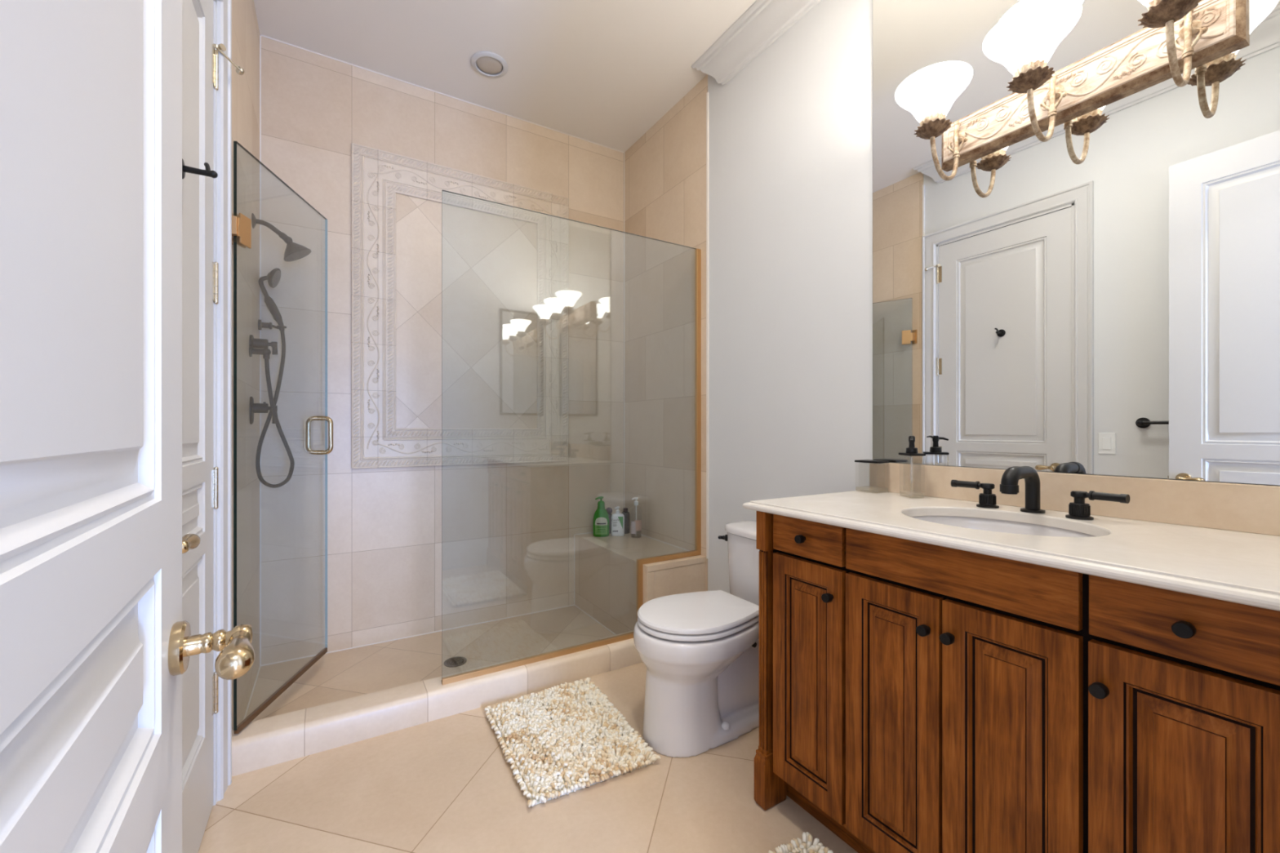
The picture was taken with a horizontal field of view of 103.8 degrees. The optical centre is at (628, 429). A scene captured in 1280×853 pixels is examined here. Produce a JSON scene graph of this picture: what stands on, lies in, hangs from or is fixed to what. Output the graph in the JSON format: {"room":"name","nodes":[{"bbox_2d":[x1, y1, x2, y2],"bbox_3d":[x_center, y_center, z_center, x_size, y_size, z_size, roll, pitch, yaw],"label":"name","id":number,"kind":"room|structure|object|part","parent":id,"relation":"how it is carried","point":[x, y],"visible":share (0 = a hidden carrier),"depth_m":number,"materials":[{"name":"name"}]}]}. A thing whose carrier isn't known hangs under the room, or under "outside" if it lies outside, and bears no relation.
{"room":"bathroom","nodes":[
{"label":"bathroom","id":0,"kind":"room"},
{"bbox_2d":[216,0,217,802],"bbox_3d":[-0.795,-0.363,0.639,0.120,2.986,2.150,0,0,-31],"label":"wall","id":1,"kind":"structure","parent":0,"point":[216,0],"depth_m":1.52,"materials":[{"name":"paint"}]},
{"bbox_2d":[182,0,244,852],"bbox_3d":[-1.056,-0.080,1.226,0.110,2.404,0.801,0,0,-31],"label":"door","id":2,"kind":"structure","parent":1,"relation":"in","point":[200,54],"depth_m":1.35,"materials":[{"name":"white wood"}]},
{"bbox_2d":[182,158,217,178],"bbox_3d":[-1.020,-0.616,1.192,0.072,0.054,0.047,0,0,-31],"label":"robe hook","id":3,"kind":"object","parent":2,"relation":"attached to","point":[207,172],"visible":0.84,"depth_m":1.19,"materials":[{"name":"black metal"}]},
{"bbox_2d":[213,0,216,805],"bbox_3d":[-1.103,-0.084,1.160,0.119,2.428,0.764,0,0,-31],"label":"trim","id":4,"kind":"structure","parent":1,"relation":"attached to","point":[214,1],"depth_m":1.51,"materials":[{"name":"white wood"}]},
{"bbox_2d":[217,0,231,801],"bbox_3d":[-1.041,-0.127,1.197,0.024,2.514,0.936,0,0,-31],"label":"trim","id":5,"kind":"structure","parent":1,"relation":"attached to","point":[224,7],"depth_m":1.55,"materials":[{"name":"white wood"}]},
{"bbox_2d":[231,0,259,729],"bbox_3d":[-1.563,-0.363,1.948,0.128,2.986,0.884,0,0,-31],"label":"tiled wall","id":6,"kind":"structure","parent":0,"point":[245,28],"depth_m":2.00,"materials":[{"name":"stone"}]},
{"bbox_2d":[248,396,277,424],"bbox_3d":[-1.528,-0.078,2.106,0.094,0.116,0.060,0,0,-31],"label":"mixing valve","id":7,"kind":"object","parent":6,"relation":"attached to","point":[264,407],"visible":0.81,"depth_m":2.08,"materials":[{"name":"black metal"}]},
{"bbox_3d":[-1.564,-0.078,2.084,0.010,0.116,0.060,0,0,-31],"label":"wall plate","id":8,"kind":"part","parent":7,"relation":"part of","materials":[{"name":"black metal"}]},
{"bbox_3d":[-1.497,-0.062,2.124,0.022,0.076,0.025,0,0,-31],"label":"valve handle","id":9,"kind":"part","parent":7,"relation":"part of","materials":[{"name":"black metal"}]},
{"bbox_2d":[248,334,278,359],"bbox_3d":[-1.525,-0.343,2.102,0.094,0.098,0.078,0,0,-31],"label":"valve","id":10,"kind":"object","parent":6,"relation":"attached to","point":[256,346],"visible":1,"depth_m":2.08,"materials":[{"name":"black metal"}]},
{"bbox_3d":[-1.563,-0.358,2.085,0.011,0.068,0.068,0,0,-31],"label":"wall plate","id":11,"kind":"part","parent":10,"relation":"part of","materials":[{"name":"black metal"}]},
{"bbox_2d":[248,345,271,359],"bbox_3d":[-1.527,-0.320,2.083,0.072,0.052,0.047,0,0,-31],"label":"outlet","id":12,"kind":"object","parent":10,"relation":"attached to","point":[253,349],"depth_m":2.08,"materials":[{"name":"metal"}]},
{"bbox_3d":[-1.497,-0.343,2.124,0.022,0.054,0.025,0,0,-31],"label":"valve handle","id":13,"kind":"part","parent":10,"relation":"part of","materials":[{"name":"black metal"}]},
{"bbox_2d":[255,267,294,488],"bbox_3d":[-1.567,-0.244,2.213,0.122,0.999,0.327,0,0,-43],"label":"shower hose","id":14,"kind":"object","parent":6,"relation":"attached to","point":[273,277],"visible":1,"depth_m":2.18,"materials":[{"name":"black rubber"}]},
{"bbox_2d":[251,213,311,261],"bbox_3d":[-1.513,-0.831,2.196,0.212,0.180,0.116,0,0,-31],"label":"shower","id":15,"kind":"object","parent":6,"relation":"attached to","point":[293,251],"visible":1,"depth_m":2.19,"materials":[{"name":"black metal"}]},
{"bbox_3d":[-1.554,-0.868,2.171,0.116,0.064,0.020,0,0,-31],"label":"shower arm","id":16,"kind":"part","parent":15,"relation":"part of","materials":[{"name":"black metal"}]},
{"bbox_2d":[231,141,333,733],"bbox_3d":[-1.360,0.029,1.962,0.113,1.972,0.658,0,0,-2],"label":"shower door","id":17,"kind":"structure","parent":6,"relation":"attached to","point":[241,224],"depth_m":1.78,"materials":[{"name":"clear glass"}]},
{"bbox_3d":[-1.312,-0.673,1.669,0.020,0.100,0.068,0,0,-31],"label":"wall plate","id":18,"kind":"part","parent":17,"relation":"part of","materials":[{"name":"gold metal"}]},
{"bbox_3d":[-1.371,0.027,2.228,0.113,0.174,0.021,0,0,-7],"label":"pull handle","id":19,"kind":"part","parent":17,"relation":"part of","materials":[{"name":"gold metal"}]},
{"bbox_2d":[257,319,286,329],"bbox_3d":[-1.654,-0.482,2.331,0.122,0.048,0.053,0,0,-14],"label":"bracket","id":20,"kind":"object","parent":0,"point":[261,325],"visible":0.98,"depth_m":2.32,"materials":[{"name":"black metal"}]},
{"bbox_2d":[231,631,642,777],"bbox_3d":[-0.637,1.076,2.086,1.624,0.108,0.120,0,0,-31],"label":"shower curb","id":21,"kind":"structure","parent":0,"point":[267,742],"depth_m":1.91,"materials":[{"name":"tile"}]},
{"bbox_2d":[441,190,701,684],"bbox_3d":[-0.182,0.033,2.343,1.311,1.979,0.018,0,0,-31],"label":"screen","id":22,"kind":"object","parent":21,"relation":"on","point":[641,562],"visible":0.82,"depth_m":2.42,"materials":[{"name":"clear glass"}]},
{"bbox_2d":[261,35,623,665],"bbox_3d":[-0.966,-0.363,2.884,2.109,2.986,0.120,0,0,-31],"label":"wall","id":23,"kind":"structure","parent":0,"point":[508,530],"depth_m":2.64,"materials":[{"name":"tile"}]},
{"bbox_2d":[351,142,568,469],"bbox_3d":[-0.890,-0.625,2.847,1.194,1.655,0.020,0,0,-31],"label":"border","id":24,"kind":"structure","parent":23,"relation":"attached to","point":[377,175],"depth_m":2.72,"materials":[{"name":"tile"}]},
{"bbox_2d":[395,193,537,428],"bbox_3d":[-0.894,-0.625,2.854,0.784,1.245,0.004,0,0,-31],"label":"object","id":25,"kind":"structure","parent":23,"relation":"attached to","point":[490,260],"depth_m":2.83,"materials":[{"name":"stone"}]},
{"bbox_2d":[243,34,689,719],"bbox_3d":[-0.688,-0.370,2.540,1.981,2.971,0.754,0,0,-31],"label":"trim","id":26,"kind":"structure","parent":23,"relation":"attached to","point":[260,35],"depth_m":2.46,"materials":[{"name":"white"}]},
{"bbox_2d":[253,0,755,151],"bbox_3d":[0.279,-1.906,0.126,3.009,0.100,6.134,0,0,-31],"label":"ceiling","id":27,"kind":"structure","parent":0,"point":[604,73],"depth_m":2.43,"materials":[{"name":"white paint"}]},
{"bbox_2d":[471,51,507,78],"bbox_3d":[-0.706,-1.850,2.553,0.184,0.010,0.184,0,0,-31],"label":"recessed light","id":28,"kind":"object","parent":27,"relation":"in","point":[487,64],"visible":1,"depth_m":2.54,"materials":[{"name":"white plastic"}]},
{"bbox_2d":[198,605,857,852],"bbox_3d":[0.615,1.163,0.325,2.229,0.095,6.134,0,0,-31],"label":"floor","id":29,"kind":"structure","parent":0,"point":[447,784],"depth_m":1.57,"materials":[{"name":"tile"}]},
{"bbox_2d":[444,656,466,667],"bbox_3d":[-0.827,1.113,2.401,0.104,0.004,0.104,0,0,-31],"label":"shower drain","id":30,"kind":"object","parent":29,"relation":"on","point":[457,661],"visible":1,"depth_m":2.40,"materials":[{"name":"grey metal"}]},
{"bbox_2d":[484,677,660,807],"bbox_3d":[-0.231,1.113,1.849,0.489,0.032,0.621,0,0,-31],"label":"bath rug","id":31,"kind":"object","parent":29,"relation":"on","point":[557,741],"visible":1,"depth_m":1.78,"materials":[{"name":"beige fabric"}]},
{"bbox_2d":[574,531,702,634],"bbox_3d":[0.025,0.900,2.920,0.365,0.460,0.824,0,0,-31],"label":"shower bench","id":32,"kind":"object","parent":29,"relation":"on","point":[606,567],"visible":0.57,"depth_m":2.83,"materials":[{"name":"tile"}]},
{"bbox_2d":[592,496,609,537],"bbox_3d":[-0.171,0.546,3.150,0.103,0.249,0.079,0,0,3],"label":"pump bottle","id":33,"kind":"object","parent":32,"relation":"on","point":[601,524],"visible":1,"depth_m":3.12,"materials":[{"name":"green plastic"}]},
{"bbox_2d":[605,507,612,533],"bbox_3d":[-0.125,0.588,3.241,0.052,0.165,0.052,0,0,-31],"label":"bottle","id":34,"kind":"object","parent":32,"relation":"on","point":[609,510],"visible":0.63,"depth_m":3.22,"materials":[{"name":"grey plastic"}]},
{"bbox_2d":[611,506,624,536],"bbox_3d":[-0.066,0.578,3.156,0.085,0.184,0.052,0,0,-6],"label":"pump bottle","id":35,"kind":"object","parent":32,"relation":"on","point":[617,518],"visible":1,"depth_m":3.13,"materials":[{"name":"white plastic"}]},
{"bbox_2d":[617,516,622,528],"bbox_3d":[-0.050,0.586,3.132,0.029,0.079,0.014,0,0,-31],"label":"print","id":36,"kind":"object","parent":35,"relation":"attached to","point":[620,518],"depth_m":3.13,"materials":[{"name":"green"}]},
{"bbox_2d":[621,507,630,533],"bbox_3d":[-0.018,0.590,3.241,0.056,0.160,0.055,0,0,-31],"label":"bottle","id":37,"kind":"object","parent":32,"relation":"on","point":[627,516],"visible":0.84,"depth_m":3.22,"materials":[{"name":"black plastic"}]},
{"bbox_2d":[631,497,641,537],"bbox_3d":[0.048,0.545,3.108,0.069,0.249,0.069,0,0,-31],"label":"pump bottle","id":38,"kind":"object","parent":32,"relation":"on","point":[636,526],"visible":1,"depth_m":3.08,"materials":[{"name":"clear plastic"}]},
{"bbox_2d":[633,520,759,757],"bbox_3d":[0.364,0.769,1.960,0.753,0.722,0.402,0,0,-31],"label":"toilet","id":39,"kind":"object","parent":29,"relation":"on","point":[699,651],"visible":0.85,"depth_m":1.78,"materials":[{"name":"white ceramic"}]},
{"bbox_3d":[0.337,0.927,1.941,0.685,0.405,0.380,0,0,-31],"label":"bowl","id":40,"kind":"part","parent":39,"relation":"part of","materials":[{"name":"white ceramic"}]},
{"bbox_3d":[0.254,0.709,1.892,0.459,0.018,0.362,0,0,-31],"label":"seat","id":41,"kind":"part","parent":39,"relation":"part of","materials":[{"name":"white plastic"}]},
{"bbox_3d":[0.255,0.683,1.892,0.461,0.025,0.362,0,0,-31],"label":"lid","id":42,"kind":"part","parent":39,"relation":"part of","materials":[{"name":"white plastic"}]},
{"bbox_3d":[0.414,0.475,2.194,0.051,0.028,0.030,0,0,-6],"label":"flush lever","id":43,"kind":"part","parent":39,"relation":"part of","materials":[{"name":"black metal"}]},
{"bbox_3d":[0.585,0.426,2.087,0.238,0.036,0.394,0,0,-31],"label":"tank lid","id":44,"kind":"part","parent":39,"relation":"part of","materials":[{"name":"white ceramic"}]},
{"bbox_3d":[0.585,0.587,2.087,0.220,0.283,0.376,0,0,-31],"label":"tank","id":45,"kind":"part","parent":39,"relation":"part of","materials":[{"name":"white ceramic"}]},
{"bbox_2d":[768,831,833,852],"bbox_3d":[0.442,1.113,0.994,0.489,0.032,0.635,0,0,-31],"label":"bath rug","id":46,"kind":"object","parent":29,"relation":"on","point":[797,846],"visible":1,"depth_m":1.33,"materials":[{"name":"beige fabric"}]},
{"bbox_2d":[754,511,1279,852],"bbox_3d":[0.898,0.688,1.212,0.592,0.885,1.053,0,0,-31],"label":"bathroom vanity","id":47,"kind":"object","parent":29,"relation":"on","point":[915,697],"visible":0.92,"depth_m":0.97,"materials":[{"name":"brown wood"}]},
{"bbox_3d":[0.430,0.688,1.522,0.092,0.885,0.044,0,0,-31],"label":"corner post","id":48,"kind":"part","parent":47,"relation":"part of","materials":[{"name":"brown wood"}]},
{"bbox_3d":[0.473,0.301,1.375,0.026,0.023,0.023,0,0,-31],"label":"knob","id":49,"kind":"part","parent":47,"relation":"part of","materials":[{"name":"black metal"}]},
{"bbox_3d":[0.494,0.299,1.385,0.019,0.107,0.232,0,0,-31],"label":"drawer","id":50,"kind":"part","parent":47,"relation":"part of","materials":[{"name":"brown wood"}]},
{"bbox_3d":[0.494,0.689,1.385,0.019,0.647,0.232,0,0,-31],"label":"cabinet door","id":51,"kind":"part","parent":47,"relation":"part of","materials":[{"name":"brown wood"}]},
{"bbox_3d":[0.517,0.436,1.300,0.026,0.023,0.023,0,0,-31],"label":"knob","id":52,"kind":"part","parent":47,"relation":"part of","materials":[{"name":"black metal"}]},
{"bbox_3d":[0.616,0.689,1.178,0.019,0.647,0.227,0,0,-31],"label":"cabinet door","id":53,"kind":"part","parent":47,"relation":"part of","materials":[{"name":"brown wood"}]},
{"bbox_3d":[0.642,0.436,1.089,0.026,0.023,0.023,0,0,-31],"label":"knob","id":54,"kind":"part","parent":47,"relation":"part of","materials":[{"name":"black metal"}]},
{"bbox_3d":[0.667,0.436,1.046,0.026,0.023,0.023,0,0,-31],"label":"knob","id":55,"kind":"part","parent":47,"relation":"part of","materials":[{"name":"black metal"}]},
{"bbox_2d":[742,462,1279,611],"bbox_3d":[0.899,0.181,1.202,0.606,0.126,1.136,0,0,-31],"label":"countertop","id":56,"kind":"structure","parent":47,"relation":"on","point":[1216,540],"depth_m":1.11,"materials":[{"name":"beige stone"}]},
{"bbox_2d":[854,459,888,493],"bbox_3d":[0.852,0.164,1.757,0.070,0.109,0.086,0,0,-31],"label":"canister","id":57,"kind":"object","parent":56,"relation":"on","point":[867,461],"visible":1,"depth_m":1.74,"materials":[{"name":"clear plastic"}]},
{"bbox_3d":[0.852,0.113,1.757,0.070,0.007,0.086,0,0,-31],"label":"lid","id":58,"kind":"part","parent":57,"relation":"part of","materials":[{"name":"black metal"}]},
{"bbox_2d":[898,435,925,497],"bbox_3d":[0.915,0.120,1.619,0.050,0.197,0.075,0,0,1],"label":"soap dispenser","id":59,"kind":"object","parent":56,"relation":"on","point":[911,451],"visible":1,"depth_m":1.61,"materials":[{"name":"clear plastic"}]},
{"bbox_3d":[0.915,0.081,1.620,0.050,0.007,0.072,0,0,2],"label":"lid","id":60,"kind":"part","parent":59,"relation":"part of","materials":[{"name":"black metal"}]},
{"bbox_2d":[911,515,1096,537],"bbox_3d":[0.889,0.312,1.219,0.368,0.136,0.434,0,0,-31],"label":"sink","id":61,"kind":"object","parent":56,"relation":"in","point":[977,523],"visible":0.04,"depth_m":1.35,"materials":[{"name":"white ceramic"}]},
{"bbox_2d":[951,466,1129,519],"bbox_3d":[1.017,0.157,1.297,0.175,0.124,0.385,0,0,-31],"label":"faucet","id":62,"kind":"object","parent":56,"relation":"on","point":[1078,509],"visible":1,"depth_m":1.27,"materials":[{"name":"black metal"}]},
{"bbox_3d":[0.981,0.160,1.454,0.023,0.023,0.076,0,0,-35],"label":"lever","id":63,"kind":"part","parent":62,"relation":"part of","materials":[{"name":"black metal"}]},
{"bbox_3d":[1.011,0.186,1.412,0.052,0.066,0.052,0,0,-31],"label":"handle","id":64,"kind":"part","parent":62,"relation":"part of","materials":[{"name":"black metal"}]},
{"bbox_3d":[1.042,0.158,1.312,0.118,0.123,0.052,0,0,-31],"label":"spout","id":65,"kind":"part","parent":62,"relation":"part of","materials":[{"name":"black metal"}]},
{"bbox_3d":[1.107,0.186,1.232,0.052,0.066,0.052,0,0,-31],"label":"handle","id":66,"kind":"part","parent":62,"relation":"part of","materials":[{"name":"black metal"}]},
{"bbox_3d":[1.129,0.160,1.185,0.023,0.023,0.076,0,0,-25],"label":"lever","id":67,"kind":"part","parent":62,"relation":"part of","materials":[{"name":"black metal"}]},
{"bbox_3d":[0.735,0.689,0.977,0.019,0.647,0.227,0,0,-31],"label":"cabinet door","id":68,"kind":"part","parent":47,"relation":"part of","materials":[{"name":"brown wood"}]},
{"bbox_3d":[0.789,0.436,0.840,0.026,0.023,0.023,0,0,-31],"label":"knob","id":69,"kind":"part","parent":47,"relation":"part of","materials":[{"name":"black metal"}]},
{"bbox_3d":[0.838,0.301,0.756,0.026,0.023,0.023,0,0,-31],"label":"knob","id":70,"kind":"part","parent":47,"relation":"part of","materials":[{"name":"black metal"}]},
{"bbox_3d":[0.858,0.689,0.768,0.019,0.647,0.232,0,0,-31],"label":"cabinet door","id":71,"kind":"part","parent":47,"relation":"part of","materials":[{"name":"brown wood"}]},
{"bbox_3d":[0.858,0.299,0.768,0.019,0.107,0.232,0,0,-31],"label":"drawer","id":72,"kind":"part","parent":47,"relation":"part of","materials":[{"name":"brown wood"}]},
{"bbox_2d":[624,74,707,591],"bbox_3d":[0.215,-0.363,3.076,0.120,2.986,0.989,0,0,-31],"label":"tiled wall","id":73,"kind":"structure","parent":0,"point":[665,168],"depth_m":2.96,"materials":[{"name":"tile"}]},
{"bbox_2d":[644,555,706,603],"bbox_3d":[0.243,0.899,2.552,0.366,0.462,0.030,0,0,-31],"label":"trim","id":74,"kind":"structure","parent":73,"relation":"attached to","point":[683,575],"depth_m":2.53,"materials":[{"name":"tile"}]},
{"bbox_2d":[706,91,708,559],"bbox_3d":[0.413,-0.540,2.617,0.006,2.431,0.012,0,0,-31],"label":"trim","id":75,"kind":"structure","parent":73,"relation":"attached to","point":[707,93],"depth_m":2.61,"materials":[{"name":"white"}]},
{"bbox_2d":[707,0,1275,594],"bbox_3d":[1.017,-0.363,1.718,0.120,2.986,2.165,0,0,-31],"label":"wall","id":76,"kind":"structure","parent":0,"point":[790,135],"depth_m":2.14,"materials":[{"name":"paint"}]},
{"bbox_2d":[691,0,821,84],"bbox_3d":[0.887,-1.788,1.713,0.109,0.137,2.033,0,0,-31],"label":"trim","id":77,"kind":"structure","parent":76,"relation":"attached to","point":[764,21],"depth_m":2.27,"materials":[{"name":"white wood"}]},
{"bbox_2d":[869,462,1279,536],"bbox_3d":[1.159,0.168,1.338,0.020,0.102,1.106,0,0,-31],"label":"backsplash","id":78,"kind":"structure","parent":76,"relation":"attached to","point":[1235,507],"depth_m":1.22,"materials":[{"name":"beige stone"}]},
{"bbox_2d":[872,0,1279,485],"bbox_3d":[1.165,-0.800,1.341,0.006,1.832,1.101,0,0,-31],"label":"wall mirror","id":79,"kind":"object","parent":76,"relation":"attached to","point":[1100,296],"visible":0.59,"depth_m":1.31,"materials":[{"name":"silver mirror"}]},
{"bbox_2d":[894,0,1248,180],"bbox_3d":[1.041,-0.871,1.272,0.276,0.258,0.673,0,0,-31],"label":"vanity light","id":80,"kind":"object","parent":79,"relation":"attached to","point":[1176,36],"visible":1,"depth_m":1.24,"materials":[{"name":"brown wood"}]},
{"bbox_3d":[0.884,-0.862,1.458,0.096,0.028,0.096,0,0,-31],"label":"dish","id":81,"kind":"part","parent":80,"relation":"part of","materials":[{"name":"brown metal"}]},
{"bbox_3d":[0.884,-0.941,1.458,0.194,0.118,0.194,0,0,-31],"label":"lamp shade","id":82,"kind":"part","parent":80,"relation":"part of","materials":[{"name":"white glass"}]},
{"bbox_3d":[0.946,-0.839,1.494,0.156,0.194,0.057,0,0,-31],"label":"light arm","id":83,"kind":"part","parent":80,"relation":"part of","materials":[{"name":"beige metal"}]},
{"bbox_3d":[1.004,-0.862,1.254,0.096,0.028,0.096,0,0,-31],"label":"dish","id":84,"kind":"part","parent":80,"relation":"part of","materials":[{"name":"brown metal"}]},
{"bbox_3d":[1.004,-0.941,1.254,0.194,0.118,0.194,0,0,-31],"label":"lamp shade","id":85,"kind":"part","parent":80,"relation":"part of","materials":[{"name":"white glass"}]},
{"bbox_3d":[1.066,-0.839,1.291,0.156,0.194,0.057,0,0,-31],"label":"light arm","id":86,"kind":"part","parent":80,"relation":"part of","materials":[{"name":"beige metal"}]},
{"bbox_3d":[1.127,-0.941,1.045,0.194,0.118,0.194,0,0,-31],"label":"lamp shade","id":87,"kind":"part","parent":80,"relation":"part of","materials":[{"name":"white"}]},
{"bbox_3d":[1.127,-0.862,1.045,0.096,0.028,0.096,0,0,-31],"label":"dish","id":88,"kind":"part","parent":80,"relation":"part of","materials":[{"name":"brown metal"}]},
{"bbox_3d":[1.189,-0.839,1.082,0.156,0.194,0.057,0,0,-31],"label":"light arm","id":89,"kind":"part","parent":80,"relation":"part of","materials":[{"name":"beige metal"}]},
{"bbox_3d":[0.577,-0.363,0.270,2.109,2.986,0.138,0,0,-31],"label":"wall","id":90,"kind":"structure","parent":0,"visible":0},
{"bbox_2d":[0,0,254,852],"bbox_3d":[-0.312,-0.080,0.273,0.120,2.404,0.763,0,0,-31],"label":"door","id":91,"kind":"structure","parent":90,"relation":"in","point":[96,647],"depth_m":0.34,"materials":[{"name":"white wood"}]},
{"bbox_3d":[-0.486,0.237,0.544,0.012,0.055,0.055,0,0,-34],"label":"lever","id":92,"kind":"part","parent":91,"relation":"part of","materials":[{"name":"gold metal"}]}
]}

